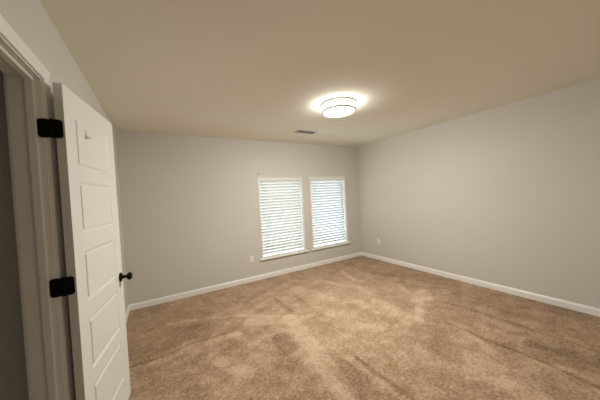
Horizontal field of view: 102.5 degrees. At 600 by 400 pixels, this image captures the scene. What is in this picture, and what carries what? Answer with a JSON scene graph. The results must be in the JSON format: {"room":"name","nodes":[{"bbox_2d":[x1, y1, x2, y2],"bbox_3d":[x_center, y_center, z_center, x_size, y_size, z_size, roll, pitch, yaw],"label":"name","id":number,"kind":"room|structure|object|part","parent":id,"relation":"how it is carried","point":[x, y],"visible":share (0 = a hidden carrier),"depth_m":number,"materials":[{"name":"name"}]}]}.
{"room":"empty bedroom","nodes":[
{"label":"empty bedroom","id":0,"kind":"room"},
{"bbox_2d":[0,71,28,399],"bbox_3d":[-1.904,0.326,1.002,1.194,2.513,0.100,-4,1,-30],"label":"wall","id":1,"kind":"structure","parent":0,"point":[13,374],"depth_m":1.20,"materials":[{"name":"paint"}]},
{"bbox_2d":[0,0,127,399],"bbox_3d":[-1.211,0.285,1.108,0.112,2.513,4.943,-4,1,-30],"label":"wall","id":2,"kind":"structure","parent":0,"point":[29,19],"depth_m":1.27,"materials":[{"name":"paint"}]},
{"bbox_2d":[0,14,74,399],"bbox_3d":[-1.035,0.427,0.824,0.147,2.120,0.814,-4,1,-30],"label":"door frame","id":3,"kind":"structure","parent":2,"relation":"attached to","point":[27,87],"depth_m":1.11,"materials":[{"name":"white paint"}]},
{"bbox_3d":[-1.280,0.464,1.119,0.018,2.063,0.057,-4,1,-30],"label":"casing","id":4,"kind":"part","parent":3,"relation":"part of","materials":[{"name":"white paint"}]},
{"bbox_3d":[-1.037,-0.606,0.837,0.018,0.057,0.814,-4,1,-30],"label":"head casing","id":5,"kind":"part","parent":3,"relation":"part of","materials":[{"name":"white paint"}]},
{"bbox_3d":[-1.169,0.457,1.184,0.018,2.063,0.057,-4,1,-30],"label":"casing","id":6,"kind":"part","parent":3,"relation":"part of","materials":[{"name":"white paint"}]},
{"bbox_2d":[37,82,132,399],"bbox_3d":[-1.228,0.450,1.487,0.173,2.032,0.698,-4,1,-21],"label":"door","id":7,"kind":"structure","parent":2,"relation":"in","point":[93,283],"depth_m":1.35,"materials":[{"name":"white paint"}]},
{"bbox_3d":[-1.202,-0.338,1.130,0.044,0.088,0.004,-4,1,-30],"label":"jamb plate","id":8,"kind":"part","parent":7,"relation":"part of","materials":[{"name":"black metal"}]},
{"bbox_3d":[-1.159,0.418,1.144,0.044,0.088,0.004,-4,1,-30],"label":"jamb plate","id":9,"kind":"part","parent":7,"relation":"part of","materials":[{"name":"black metal"}]},
{"bbox_3d":[-1.163,-0.341,1.151,0.044,0.088,0.004,-4,1,-30],"label":"plate","id":10,"kind":"part","parent":7,"relation":"part of","materials":[{"name":"black metal"}]},
{"bbox_3d":[-1.120,0.416,1.165,0.044,0.088,0.004,-4,1,-30],"label":"plate","id":11,"kind":"part","parent":7,"relation":"part of","materials":[{"name":"black metal"}]},
{"bbox_2d":[85,130,91,139],"bbox_3d":[-1.216,-0.372,1.383,0.026,0.052,0.022,-4,1,-21],"label":"hook","id":12,"kind":"object","parent":7,"relation":"attached to","point":[86,136],"visible":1,"depth_m":1.38,"materials":[{"name":"plastic"}]},
{"bbox_3d":[-1.268,0.562,1.780,0.048,0.054,0.054,-4,1,-21],"label":"knob","id":13,"kind":"part","parent":7,"relation":"part of","materials":[{"name":"black metal"}]},
{"bbox_2d":[125,305,129,322],"bbox_3d":[-1.731,1.460,2.256,0.014,0.083,2.380,-4,1,-30],"label":"baseboard","id":14,"kind":"structure","parent":2,"relation":"attached to","point":[128,307],"depth_m":3.11,"materials":[{"name":"white paint"}]},
{"bbox_2d":[116,130,361,304],"bbox_3d":[-0.581,0.186,4.435,4.566,2.513,0.160,-4,1,-30],"label":"wall","id":15,"kind":"structure","parent":0,"point":[190,204],"depth_m":3.81,"materials":[{"name":"paint"}]},
{"bbox_2d":[129,252,361,310],"bbox_3d":[-0.467,1.348,4.385,4.354,0.083,0.014,-4,1,-30],"label":"baseboard","id":16,"kind":"structure","parent":15,"relation":"attached to","point":[156,301],"depth_m":3.99,"materials":[{"name":"white paint"}]},
{"bbox_2d":[258,177,308,260],"bbox_3d":[-0.342,0.308,4.547,1.009,1.468,0.195,-4,1,-30],"label":"window","id":17,"kind":"structure","parent":15,"relation":"in","point":[300,185],"depth_m":4.69,"materials":[{"name":"white paint"}]},
{"bbox_2d":[259,178,303,257],"bbox_3d":[-0.332,0.301,4.528,0.870,1.426,0.078,-4,1,-30],"label":"window blind","id":18,"kind":"object","parent":17,"relation":"attached to","point":[281,185],"visible":0.86,"depth_m":4.52,"materials":[{"name":"white plastic"}]},
{"bbox_3d":[-0.297,1.004,4.549,0.864,0.018,0.056,-4,1,-30],"label":"rail","id":19,"kind":"part","parent":18,"relation":"part of","materials":[{"name":"white plastic"}]},
{"bbox_3d":[-0.287,1.030,4.536,1.009,0.022,0.139,-4,1,-30],"label":"sill","id":20,"kind":"part","parent":17,"relation":"part of","materials":[{"name":"white paint"}]},
{"bbox_2d":[309,176,350,250],"bbox_3d":[0.593,0.245,5.095,1.022,1.468,0.195,-4,1,-30],"label":"window","id":21,"kind":"structure","parent":15,"relation":"in","point":[343,181],"depth_m":5.27,"materials":[{"name":"white paint"}]},
{"bbox_2d":[310,177,346,247],"bbox_3d":[0.603,0.238,5.076,0.883,1.426,0.078,-4,1,-30],"label":"window blind","id":22,"kind":"object","parent":21,"relation":"attached to","point":[323,182],"visible":0.84,"depth_m":5.07,"materials":[{"name":"white plastic"}]},
{"bbox_3d":[0.638,0.941,5.097,0.877,0.018,0.056,-4,1,-30],"label":"rail","id":23,"kind":"part","parent":22,"relation":"part of","materials":[{"name":"white plastic"}]},
{"bbox_3d":[0.648,0.967,5.084,1.022,0.022,0.139,-4,1,-30],"label":"sill","id":24,"kind":"part","parent":21,"relation":"part of","materials":[{"name":"white paint"}]},
{"bbox_2d":[40,0,599,146],"bbox_3d":[0.061,-1.121,1.907,5.860,0.120,5.203,-4,1,-30],"label":"ceiling","id":25,"kind":"structure","parent":0,"point":[264,70],"depth_m":1.83,"materials":[{"name":"paint"}]},
{"bbox_2d":[294,129,317,133],"bbox_3d":[0.091,-1.095,3.875,0.370,0.010,0.170,-4,1,-30],"label":"ceiling vent","id":26,"kind":"object","parent":25,"relation":"in","point":[298,130],"visible":1,"depth_m":3.86,"materials":[{"name":"metal"}]},
{"bbox_2d":[321,97,355,117],"bbox_3d":[0.441,-1.043,2.752,0.396,0.109,0.396,-4,1,-30],"label":"ceiling light","id":27,"kind":"object","parent":25,"relation":"attached to","point":[336,107],"visible":1,"depth_m":2.63,"materials":[{"name":"white glass"}]},
{"bbox_2d":[322,99,354,108],"bbox_3d":[0.441,-1.044,2.752,0.366,0.068,0.366,-4,1,-30],"label":"diffuser","id":28,"kind":"object","parent":27,"relation":"attached to","point":[330,103],"depth_m":2.59,"materials":[{"name":"white glass"}]},
{"bbox_2d":[126,256,599,399],"bbox_3d":[0.733,1.387,2.231,4.466,0.052,4.943,-4,1,-30],"label":"floor","id":29,"kind":"structure","parent":0,"point":[360,327],"depth_m":2.33,"materials":[{"name":"beige carpet"}]},
{"bbox_2d":[356,78,599,308],"bbox_3d":[2.656,0.025,3.317,0.100,2.513,5.043,-4,1,-30],"label":"wall","id":30,"kind":"structure","parent":0,"point":[508,195],"depth_m":3.20,"materials":[{"name":"paint"}]},
{"bbox_2d":[362,252,599,316],"bbox_3d":[2.651,1.192,3.347,0.014,0.083,4.929,-4,1,-30],"label":"baseboard","id":31,"kind":"structure","parent":30,"relation":"attached to","point":[594,311],"depth_m":3.23,"materials":[{"name":"white paint"}]},
{"label":"outside","id":32,"kind":"structure","parent":0,"visible":0},
{"bbox_2d":[263,238,342,255],"bbox_3d":[-7.011,2.085,16.166,28.000,0.100,25.050,-4,1,-30],"label":"ground","id":33,"kind":"structure","parent":32,"point":[338,238],"depth_m":9.01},
{"bbox_2d":[260,182,317,249],"bbox_3d":[-6.890,-0.678,8.310,14.600,5.700,4.800,-4,1,-30],"label":"wall","id":34,"kind":"structure","parent":33,"relation":"on","point":[310,182],"depth_m":9.13,"materials":[{"name":"beige"}]},
{"bbox_2d":[316,179,341,239],"bbox_3d":[4.626,-1.660,15.293,12.400,6.100,4.800,-4,1,-30],"label":"wall","id":35,"kind":"structure","parent":33,"relation":"on","point":[332,179],"depth_m":10.52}
]}

